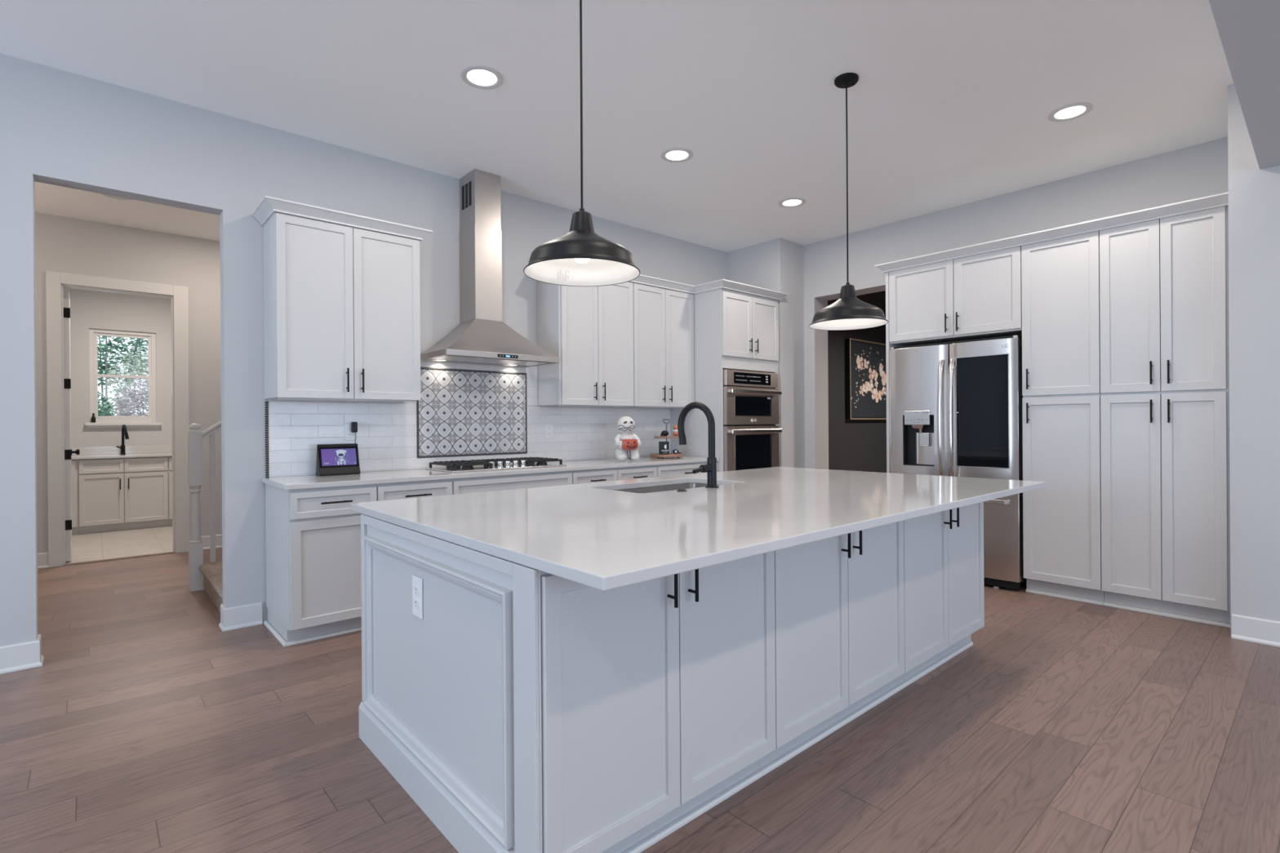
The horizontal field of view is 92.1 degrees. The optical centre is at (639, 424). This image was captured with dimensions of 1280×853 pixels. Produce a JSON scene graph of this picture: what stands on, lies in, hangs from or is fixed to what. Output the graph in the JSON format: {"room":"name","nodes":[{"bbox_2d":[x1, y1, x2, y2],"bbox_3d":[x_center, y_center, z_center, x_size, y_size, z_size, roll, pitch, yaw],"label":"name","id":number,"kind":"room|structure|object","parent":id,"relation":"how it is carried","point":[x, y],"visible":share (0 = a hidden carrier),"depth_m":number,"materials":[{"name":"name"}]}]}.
{"room":"kitchen","nodes":[
{"label":"kitchen","id":0,"kind":"room"},
{"bbox_2d":[64,288,171,447],"bbox_3d":[-6.695,-0.294,7.838,4.000,3.133,0.140,0,0,-42],"label":"wall","id":1,"kind":"structure","parent":0,"point":[93,309],"depth_m":7.80,"materials":[{"name":"grey paint"}]},
{"bbox_2d":[84,328,161,427],"bbox_3d":[-6.581,-0.581,7.867,0.742,1.235,0.150,0,0,-42],"label":"window","id":2,"kind":"structure","parent":1,"relation":"in","point":[122,363],"depth_m":7.88,"materials":[{"name":"white paint"}]},
{"bbox_2d":[91,413,95,422],"bbox_3d":[-6.770,-0.083,7.644,0.042,0.116,0.041,0,0,-42],"label":"soap bottle","id":3,"kind":"object","parent":2,"relation":"on","point":[93,417],"visible":1,"depth_m":7.63,"materials":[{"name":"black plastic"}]},
{"bbox_2d":[35,212,222,553],"bbox_3d":[-4.563,-0.307,6.160,10.560,3.133,0.120,0,0,-42],"label":"wall","id":4,"kind":"structure","parent":0,"point":[63,244],"depth_m":5.96,"materials":[{"name":"grey paint"}]},
{"bbox_2d":[37,552,48,568],"bbox_3d":[-6.845,1.210,4.031,4.303,0.134,0.022,0,0,-42],"label":"baseboard","id":5,"kind":"structure","parent":4,"relation":"attached to","point":[42,557],"depth_m":5.44,"materials":[{"name":"white paint"}]},
{"bbox_2d":[63,288,79,561],"bbox_3d":[-5.493,0.005,5.963,0.105,2.498,0.810,0,0,-42],"label":"door","id":6,"kind":"structure","parent":4,"relation":"in","point":[67,380],"depth_m":5.65,"materials":[{"name":"white paint"}]},
{"bbox_2d":[45,271,190,567],"bbox_3d":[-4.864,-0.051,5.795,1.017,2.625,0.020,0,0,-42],"label":"trim","id":7,"kind":"structure","parent":4,"relation":"attached to","point":[54,280],"depth_m":5.62,"materials":[{"name":"white paint"}]},
{"bbox_2d":[65,551,173,565],"bbox_3d":[-4.872,1.256,5.801,0.782,0.012,0.065,0,0,-42],"label":"trim","id":8,"kind":"structure","parent":4,"relation":"attached to","point":[166,553],"depth_m":5.77,"materials":[{"name":"brown wood"}]},
{"bbox_2d":[201,534,222,550],"bbox_3d":[-2.539,1.177,7.856,5.178,0.134,0.022,0,0,-42],"label":"baseboard","id":9,"kind":"structure","parent":4,"relation":"attached to","point":[206,540],"depth_m":6.24,"materials":[{"name":"white paint"}]},
{"bbox_2d":[0,53,727,646],"bbox_3d":[-2.508,-0.319,3.846,10.560,3.133,0.130,0,0,-42],"label":"wall","id":10,"kind":"structure","parent":0,"point":[59,127],"depth_m":3.75,"materials":[{"name":"grey paint"}]},
{"bbox_2d":[0,634,44,674],"bbox_3d":[-4.792,1.199,1.792,4.400,0.134,0.147,0,0,-42],"label":"baseboard","id":11,"kind":"structure","parent":10,"relation":"attached to","point":[24,655],"depth_m":3.15,"materials":[{"name":"white paint"}]},
{"bbox_2d":[218,602,262,631],"bbox_3d":[-2.485,1.181,3.841,0.210,0.134,0.147,0,0,-42],"label":"baseboard","id":12,"kind":"structure","parent":10,"relation":"attached to","point":[249,615],"depth_m":3.79,"materials":[{"name":"white paint"}]},
{"bbox_2d":[251,195,432,403],"bbox_3d":[-1.909,-0.734,4.016,0.988,1.162,0.409,0,0,-42],"label":"upper cabinet","id":13,"kind":"object","parent":10,"relation":"attached to","point":[342,297],"visible":1,"depth_m":3.86,"materials":[{"name":"grey paint"}]},
{"bbox_2d":[264,360,671,477],"bbox_3d":[-1.025,-0.082,5.062,3.562,0.807,0.015,0,0,-42],"label":"tile backsplash","id":14,"kind":"structure","parent":10,"relation":"attached to","point":[386,433],"depth_m":4.46,"materials":[{"name":"tile"}]},
{"bbox_2d":[344,422,355,440],"bbox_3d":[-1.976,0.047,4.207,0.075,0.122,0.009,0,0,-42],"label":"power outlet","id":15,"kind":"object","parent":14,"relation":"attached to","point":[348,435],"visible":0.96,"depth_m":4.20,"materials":[{"name":"white plastic"}]},
{"bbox_2d":[347,432,352,436],"bbox_3d":[-1.974,0.069,4.206,0.032,0.031,0.004,0,0,-42],"label":"receptacle","id":16,"kind":"object","parent":15,"relation":"attached to","point":[349,434],"depth_m":4.20,"materials":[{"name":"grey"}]},
{"bbox_2d":[351,422,357,441],"bbox_3d":[-1.967,0.133,4.181,0.094,0.303,0.041,0,0,-42],"label":"power adapter","id":17,"kind":"object","parent":15,"relation":"attached to","point":[353,424],"visible":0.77,"depth_m":4.19,"materials":[{"name":"black plastic"}]},
{"bbox_2d":[545,424,552,438],"bbox_3d":[-0.775,0.056,5.274,0.075,0.122,0.009,0,0,-42],"label":"power outlet","id":18,"kind":"object","parent":14,"relation":"attached to","point":[548,428],"visible":1,"depth_m":5.27,"materials":[{"name":"white plastic"}]},
{"bbox_2d":[416,367,527,457],"bbox_3d":[-1.288,-0.091,4.827,0.926,0.667,0.018,0,0,-42],"label":"tile panel","id":19,"kind":"object","parent":10,"relation":"attached to","point":[472,412],"visible":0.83,"depth_m":4.80,"materials":[{"name":"tile"}]},
{"bbox_2d":[420,168,559,367],"bbox_3d":[-1.131,-1.185,4.648,0.916,1.420,0.500,0,0,-42],"label":"range hood","id":20,"kind":"object","parent":10,"relation":"attached to","point":[481,336],"visible":0.97,"depth_m":4.62,"materials":[{"name":"silver metal"}]},
{"bbox_2d":[536,280,634,408],"bbox_3d":[-0.449,-0.718,5.329,0.783,1.132,0.384,0,0,-42],"label":"upper cabinet","id":21,"kind":"object","parent":10,"relation":"attached to","point":[590,329],"visible":0.74,"depth_m":5.16,"materials":[{"name":"grey paint"}]},
{"bbox_2d":[612,281,694,408],"bbox_3d":[0.135,-0.723,5.847,0.777,1.132,0.384,0,0,-42],"label":"upper cabinet","id":22,"kind":"object","parent":10,"relation":"attached to","point":[664,317],"visible":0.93,"depth_m":5.71,"materials":[{"name":"grey paint"}]},
{"bbox_2d":[0,0,1233,252],"bbox_3d":[-0.086,-1.962,3.845,14.200,0.120,15.100,0,0,-42],"label":"ceiling","id":23,"kind":"structure","parent":0,"point":[951,102],"depth_m":3.49,"materials":[{"name":"white paint"}]},
{"bbox_2d":[101,193,133,199],"bbox_3d":[-4.255,-1.870,5.024,0.228,0.007,0.228,0,0,-42],"label":"recessed light","id":24,"kind":"object","parent":23,"relation":"in","point":[109,196],"visible":0.34,"depth_m":5.08,"materials":[{"name":"white paint"}]},
{"bbox_2d":[460,65,503,88],"bbox_3d":[-0.862,-1.892,3.366,0.228,0.007,0.228,0,0,-42],"label":"recessed light","id":25,"kind":"object","parent":23,"relation":"in","point":[482,77],"visible":1,"depth_m":3.36,"materials":[{"name":"white paint"}]},
{"bbox_2d":[523,0,640,286],"bbox_3d":[-0.211,-1.220,2.212,0.417,1.358,0.417,0,0,-42],"label":"pendant lamp","id":26,"kind":"object","parent":23,"relation":"hanging from","point":[580,257],"visible":1,"depth_m":2.21,"materials":[{"name":"black metal"}]},
{"bbox_2d":[556,269,568,280],"bbox_3d":[-0.296,-0.575,2.375,0.047,0.036,0.010,0,0,-29],"label":"print","id":27,"kind":"object","parent":26,"relation":"attached to","point":[562,274],"depth_m":2.38,"materials":[{"name":"grey"}]},
{"bbox_2d":[661,147,693,162],"bbox_3d":[0.261,-1.901,4.358,0.228,0.007,0.228,0,0,-42],"label":"recessed light","id":28,"kind":"object","parent":23,"relation":"in","point":[675,154],"visible":1,"depth_m":4.35,"materials":[{"name":"white paint"}]},
{"bbox_2d":[778,197,805,207],"bbox_3d":[1.309,-1.909,5.311,0.228,0.007,0.228,0,0,-42],"label":"recessed light","id":29,"kind":"object","parent":23,"relation":"in","point":[792,202],"visible":1,"depth_m":5.30,"materials":[{"name":"white paint"}]},
{"bbox_2d":[808,72,888,330],"bbox_3d":[1.145,-1.231,3.410,0.417,1.358,0.417,0,0,-42],"label":"pendant lamp","id":30,"kind":"object","parent":23,"relation":"hanging from","point":[848,312],"visible":1,"depth_m":3.38,"materials":[{"name":"black metal"}]},
{"bbox_2d":[1048,102,1093,121],"bbox_3d":[2.642,-1.917,3.790,0.228,0.007,0.228,0,0,-42],"label":"recessed light","id":31,"kind":"object","parent":23,"relation":"in","point":[1073,111],"visible":1,"depth_m":3.79,"materials":[{"name":"white paint"}]},
{"bbox_2d":[1208,0,1279,169],"bbox_3d":[0.033,-1.640,0.121,9.430,0.517,0.415,0,0,-42],"label":"ceiling beam","id":32,"kind":"structure","parent":23,"relation":"attached to","point":[1249,30],"depth_m":2.38,"materials":[{"name":"grey paint"}]},
{"bbox_2d":[0,525,1279,852],"bbox_3d":[-0.064,1.281,3.849,14.200,0.100,15.100,0,0,-42],"label":"floor","id":33,"kind":"structure","parent":0,"point":[144,725],"depth_m":2.36,"materials":[{"name":"brown wood"}]},
{"bbox_2d":[71,459,78,534],"bbox_3d":[-6.836,0.838,7.160,0.476,0.872,0.658,0,0,-42],"label":"laundry cabinet","id":34,"kind":"object","parent":33,"relation":"on","point":[74,463],"visible":0.2,"depth_m":7.08,"materials":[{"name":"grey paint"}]},
{"bbox_2d":[71,444,172,459],"bbox_3d":[-6.351,0.332,7.607,1.840,0.128,0.653,0,0,-42],"label":"countertop","id":35,"kind":"structure","parent":34,"relation":"on","point":[150,451],"depth_m":7.70,"materials":[{"name":"stone"}]},
{"bbox_2d":[115,424,128,454],"bbox_3d":[-6.419,0.183,7.693,0.170,0.376,0.108,0,0,6],"label":"faucet","id":36,"kind":"object","parent":35,"relation":"on","point":[124,432],"visible":1,"depth_m":7.70,"materials":[{"name":"black metal"}]},
{"bbox_2d":[78,456,168,534],"bbox_3d":[-6.349,0.834,7.593,0.826,0.872,0.658,0,0,-42],"label":"laundry cabinet","id":37,"kind":"object","parent":33,"relation":"on","point":[115,494],"visible":1,"depth_m":7.36,"materials":[{"name":"grey paint"}]},
{"bbox_2d":[168,456,172,525],"bbox_3d":[-5.854,0.831,8.033,0.496,0.872,0.658,0,0,-42],"label":"laundry cabinet","id":38,"kind":"object","parent":33,"relation":"on","point":[170,458],"visible":0.19,"depth_m":7.67,"materials":[{"name":"grey paint"}]},
{"bbox_2d":[199,562,222,612],"bbox_3d":[-2.350,0.673,4.796,1.657,1.145,1.081,0,0,-42],"label":"staircase","id":39,"kind":"structure","parent":33,"relation":"on","point":[212,572],"depth_m":4.33,"materials":[{"name":"carpet"}]},
{"bbox_2d":[187,420,221,591],"bbox_3d":[-2.784,0.106,5.200,1.658,2.284,0.082,0,0,-42],"label":"stair railing","id":40,"kind":"object","parent":39,"relation":"attached to","point":[195,436],"visible":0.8,"depth_m":4.66,"materials":[{"name":"white paint"}]},
{"bbox_2d":[263,484,377,646],"bbox_3d":[-1.959,0.803,3.779,0.488,0.882,0.668,0,0,-42],"label":"base cabinet","id":41,"kind":"object","parent":33,"relation":"on","point":[313,589],"visible":0.7,"depth_m":3.55,"materials":[{"name":"grey paint"}]},
{"bbox_2d":[262,456,718,490],"bbox_3d":[-0.816,0.336,4.815,3.586,0.030,0.637,0,0,-42],"label":"countertop","id":42,"kind":"structure","parent":41,"relation":"on","point":[306,482],"depth_m":4.13,"materials":[{"name":"stone"}]},
{"bbox_2d":[315,443,360,475],"bbox_3d":[-1.988,0.229,4.064,0.248,0.202,0.104,0,0,-42],"label":"smart display","id":43,"kind":"object","parent":42,"relation":"on","point":[332,460],"visible":1,"depth_m":4.04,"materials":[{"name":"black plastic"}]},
{"bbox_2d":[425,457,566,472],"bbox_3d":[-1.070,0.295,4.649,0.934,0.056,0.465,0,0,-42],"label":"gas cooktop","id":44,"kind":"object","parent":42,"relation":"in","point":[457,466],"visible":1,"depth_m":4.52,"materials":[{"name":"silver metal"}]},
{"bbox_2d":[613,416,640,461],"bbox_3d":[-0.107,0.119,5.336,0.215,0.386,0.217,0,0,27],"label":"figurine","id":45,"kind":"object","parent":42,"relation":"on","point":[628,444],"visible":1,"depth_m":5.31,"materials":[{"name":"white"}]},
{"bbox_2d":[622,439,638,449],"bbox_3d":[-0.086,0.171,5.282,0.155,0.090,0.097,0,0,-25],"label":"bucket","id":46,"kind":"object","parent":45,"relation":"on","point":[627,444],"depth_m":5.24,"materials":[{"name":"orange"}]},
{"bbox_2d":[649,418,683,458],"bbox_3d":[0.256,0.128,5.826,0.339,0.368,0.302,0,0,-42],"label":"tiered tray","id":47,"kind":"object","parent":42,"relation":"on","point":[671,455],"visible":0.95,"depth_m":5.73,"materials":[{"name":"brown wood"}]},
{"bbox_2d":[658,441,669,454],"bbox_3d":[0.223,0.217,5.719,0.088,0.120,0.045,0,0,-12],"label":"box","id":48,"kind":"object","parent":47,"relation":"on","point":[664,446],"visible":1,"depth_m":5.70,"materials":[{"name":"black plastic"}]},
{"bbox_2d":[660,430,668,435],"bbox_3d":[0.227,0.082,5.778,0.097,0.054,0.060,0,0,-42],"label":"ornament","id":49,"kind":"object","parent":47,"relation":"on","point":[664,433],"visible":1,"depth_m":5.76,"materials":[{"name":"black plastic"}]},
{"bbox_2d":[672,424,678,435],"bbox_3d":[0.334,0.053,5.846,0.082,0.110,0.062,0,0,-42],"label":"figurine","id":50,"kind":"object","parent":47,"relation":"on","point":[675,432],"visible":0.89,"depth_m":5.83,"materials":[{"name":"brown ceramic"}]},
{"bbox_2d":[672,448,681,453],"bbox_3d":[0.349,0.254,5.843,0.101,0.042,0.052,0,0,-42],"label":"ornament","id":51,"kind":"object","parent":47,"relation":"on","point":[674,451],"visible":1,"depth_m":5.82,"materials":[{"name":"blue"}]},
{"bbox_2d":[376,479,452,501],"bbox_3d":[-1.596,0.800,4.101,0.479,0.882,0.668,0,0,-42],"label":"base cabinet","id":52,"kind":"object","parent":33,"relation":"on","point":[397,491],"visible":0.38,"depth_m":3.87,"materials":[{"name":"grey paint"}]},
{"bbox_2d":[451,471,572,494],"bbox_3d":[-1.060,0.796,4.577,0.955,0.882,0.668,0,0,-42],"label":"base cabinet","id":53,"kind":"object","parent":33,"relation":"on","point":[482,484],"visible":0.14,"depth_m":4.33,"materials":[{"name":"grey paint"}]},
{"bbox_2d":[358,514,775,852],"bbox_3d":[-0.316,0.793,2.268,0.963,0.882,1.342,0,0,-42],"label":"base cabinet","id":54,"kind":"object","parent":33,"relation":"on","point":[658,695],"depth_m":1.78,"materials":[{"name":"grey paint"}]},
{"bbox_2d":[412,574,422,619],"bbox_3d":[-0.741,0.573,2.052,0.009,0.134,0.080,0,0,-42],"label":"power outlet","id":55,"kind":"object","parent":54,"relation":"attached to","point":[417,582],"visible":1,"depth_m":2.04,"materials":[{"name":"white plastic"}]},
{"bbox_2d":[413,585,418,595],"bbox_3d":[-0.743,0.551,2.051,0.004,0.031,0.032,0,0,-42],"label":"receptacle","id":56,"kind":"object","parent":55,"relation":"attached to","point":[415,587],"depth_m":2.05,"materials":[{"name":"grey plastic"}]},
{"bbox_2d":[413,598,418,608],"bbox_3d":[-0.743,0.595,2.051,0.004,0.031,0.032,0,0,-42],"label":"receptacle","id":57,"kind":"object","parent":55,"relation":"attached to","point":[415,600],"depth_m":2.05,"materials":[{"name":"grey plastic"}]},
{"bbox_2d":[571,465,657,484],"bbox_3d":[-0.373,0.791,5.187,0.879,0.882,0.668,0,0,-42],"label":"base cabinet","id":58,"kind":"object","parent":33,"relation":"on","point":[588,476],"visible":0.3,"depth_m":4.94,"materials":[{"name":"grey paint"}]},
{"bbox_2d":[655,462,717,476],"bbox_3d":[0.246,0.786,5.737,0.775,0.882,0.668,0,0,-42],"label":"base cabinet","id":59,"kind":"object","parent":33,"relation":"on","point":[663,470],"visible":0.16,"depth_m":5.43,"materials":[{"name":"grey paint"}]},
{"bbox_2d":[670,288,779,471],"bbox_3d":[0.885,-0.038,6.269,0.890,2.520,0.744,0,0,-42],"label":"tall cabinet","id":60,"kind":"object","parent":33,"relation":"on","point":[734,330],"visible":0.4,"depth_m":5.92,"materials":[{"name":"grey paint"}]},
{"bbox_2d":[629,274,788,300],"bbox_3d":[0.347,-1.297,5.650,2.689,0.062,0.425,0,0,-29],"label":"crown molding","id":61,"kind":"structure","parent":60,"relation":"attached to","point":[642,279],"depth_m":5.81,"materials":[{"name":"white paint"}]},
{"bbox_2d":[723,368,782,471],"bbox_3d":[0.903,0.099,6.221,0.804,1.235,0.725,0,0,-42],"label":"wall oven","id":62,"kind":"object","parent":60,"relation":"in","point":[750,398],"visible":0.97,"depth_m":5.95,"materials":[{"name":"silver metal"}]},
{"bbox_2d":[735,374,768,382],"bbox_3d":[1.089,-0.448,5.980,0.495,0.067,0.001,0,0,-42],"label":"control panel","id":63,"kind":"object","parent":62,"relation":"attached to","point":[739,378],"depth_m":5.97,"materials":[{"name":"grey glass"}]},
{"bbox_2d":[623,483,904,776],"bbox_3d":[0.403,0.788,2.903,0.952,0.882,1.338,0,0,-42],"label":"base cabinet","id":64,"kind":"object","parent":33,"relation":"on","point":[839,601],"visible":0.37,"depth_m":2.39,"materials":[{"name":"grey paint"}]},
{"bbox_2d":[351,466,1045,591],"bbox_3d":[0.475,0.329,2.916,2.979,0.030,1.694,0,0,-42],"label":"countertop","id":65,"kind":"structure","parent":64,"relation":"on","point":[597,535],"depth_m":2.18,"materials":[{"name":"stone"}]},
{"bbox_2d":[615,483,719,493],"bbox_3d":[0.160,0.453,3.254,0.793,0.210,0.436,0,0,-42],"label":"sink","id":66,"kind":"object","parent":65,"relation":"in","point":[684,486],"visible":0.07,"depth_m":3.51,"materials":[{"name":"silver metal"}]},
{"bbox_2d":[676,488,686,491],"bbox_3d":[0.199,0.312,2.934,0.048,0.008,0.048,0,0,-42],"label":"switch","id":67,"kind":"object","parent":65,"relation":"on","point":[678,490],"visible":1,"depth_m":2.92,"materials":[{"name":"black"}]},
{"bbox_2d":[677,401,719,488],"bbox_3d":[0.250,0.099,3.132,0.186,0.433,0.267,0,0,-42],"label":"kitchen faucet","id":68,"kind":"object","parent":65,"relation":"on","point":[710,468],"visible":1,"depth_m":3.09,"materials":[{"name":"black metal"}]},
{"bbox_2d":[885,271,902,472],"bbox_3d":[2.342,-0.052,5.411,0.702,2.530,0.025,0,0,-42],"label":"enclosure","id":69,"kind":"object","parent":33,"relation":"on","point":[888,345],"visible":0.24,"depth_m":5.18,"materials":[{"name":"grey paint"}]},
{"bbox_2d":[888,502,984,695],"bbox_3d":[1.110,0.782,3.531,0.938,0.882,1.338,0,0,-42],"label":"base cabinet","id":70,"kind":"object","parent":33,"relation":"on","point":[944,550],"visible":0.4,"depth_m":3.02,"materials":[{"name":"grey paint"}]},
{"bbox_2d":[888,334,1026,590],"bbox_3d":[2.630,0.266,4.984,0.786,1.890,0.975,0,0,-42],"label":"refrigerator","id":71,"kind":"object","parent":33,"relation":"on","point":[956,406],"visible":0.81,"depth_m":4.64,"materials":[{"name":"silver metal"}]},
{"bbox_2d":[1021,230,1104,605],"bbox_3d":[3.144,-0.057,4.479,0.740,2.530,0.457,0,0,-42],"label":"pantry cabinet","id":72,"kind":"object","parent":33,"relation":"on","point":[1061,394],"visible":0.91,"depth_m":4.25,"materials":[{"name":"grey paint"}]},
{"bbox_2d":[1099,204,1231,629],"bbox_3d":[3.507,-0.059,4.070,0.740,2.530,0.634,0,0,-42],"label":"pantry cabinet","id":73,"kind":"object","parent":33,"relation":"on","point":[1164,290],"depth_m":3.84,"materials":[{"name":"grey paint"}]},
{"bbox_2d":[727,237,804,467],"bbox_3d":[1.369,-0.348,6.730,0.420,3.133,0.706,0,0,-42],"label":"wall","id":74,"kind":"structure","parent":0,"point":[776,264],"depth_m":6.47,"materials":[{"name":"grey paint"}]},
{"bbox_2d":[827,290,886,472],"bbox_3d":[2.923,-0.361,8.422,3.640,3.133,0.140,0,0,-42],"label":"wall","id":75,"kind":"structure","parent":0,"point":[854,445],"depth_m":8.23,"materials":[{"name":"grey paint"}]},
{"bbox_2d":[844,337,886,419],"bbox_3d":[3.280,-0.605,8.597,1.470,1.067,0.070,0,0,-42],"label":"floral picture","id":76,"kind":"object","parent":75,"relation":"attached to","point":[864,361],"visible":0.87,"depth_m":8.36,"materials":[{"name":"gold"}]},
{"bbox_2d":[803,137,1228,469],"bbox_3d":[2.741,-0.357,5.694,0.256,3.133,4.078,0,0,-42],"label":"wall","id":77,"kind":"structure","parent":0,"point":[1201,170],"depth_m":5.31,"materials":[{"name":"grey paint"}]},
{"bbox_2d":[888,245,1022,346],"bbox_3d":[2.657,-1.000,5.019,0.740,0.637,0.984,0,0,-42],"label":"upper cabinet","id":78,"kind":"object","parent":77,"relation":"attached to","point":[980,295],"visible":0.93,"depth_m":4.77,"materials":[{"name":"grey paint"}]},
{"bbox_2d":[874,191,1228,273],"bbox_3d":[2.981,-1.316,4.635,0.770,0.062,2.169,0,0,-42],"label":"crown molding","id":79,"kind":"structure","parent":78,"relation":"attached to","point":[1219,200],"depth_m":4.18,"materials":[{"name":"white paint"}]},
{"bbox_2d":[1227,83,1279,635],"bbox_3d":[5.435,-0.371,2.001,1.130,3.133,5.022,0,0,-42],"label":"wall","id":80,"kind":"structure","parent":0,"point":[1254,193],"depth_m":3.43,"materials":[{"name":"grey paint"}]},
{"bbox_2d":[1231,613,1279,647],"bbox_3d":[5.016,1.131,1.619,0.022,0.134,5.018,0,0,-42],"label":"baseboard","id":81,"kind":"structure","parent":80,"relation":"attached to","point":[1266,632],"depth_m":3.42,"materials":[{"name":"white paint"}]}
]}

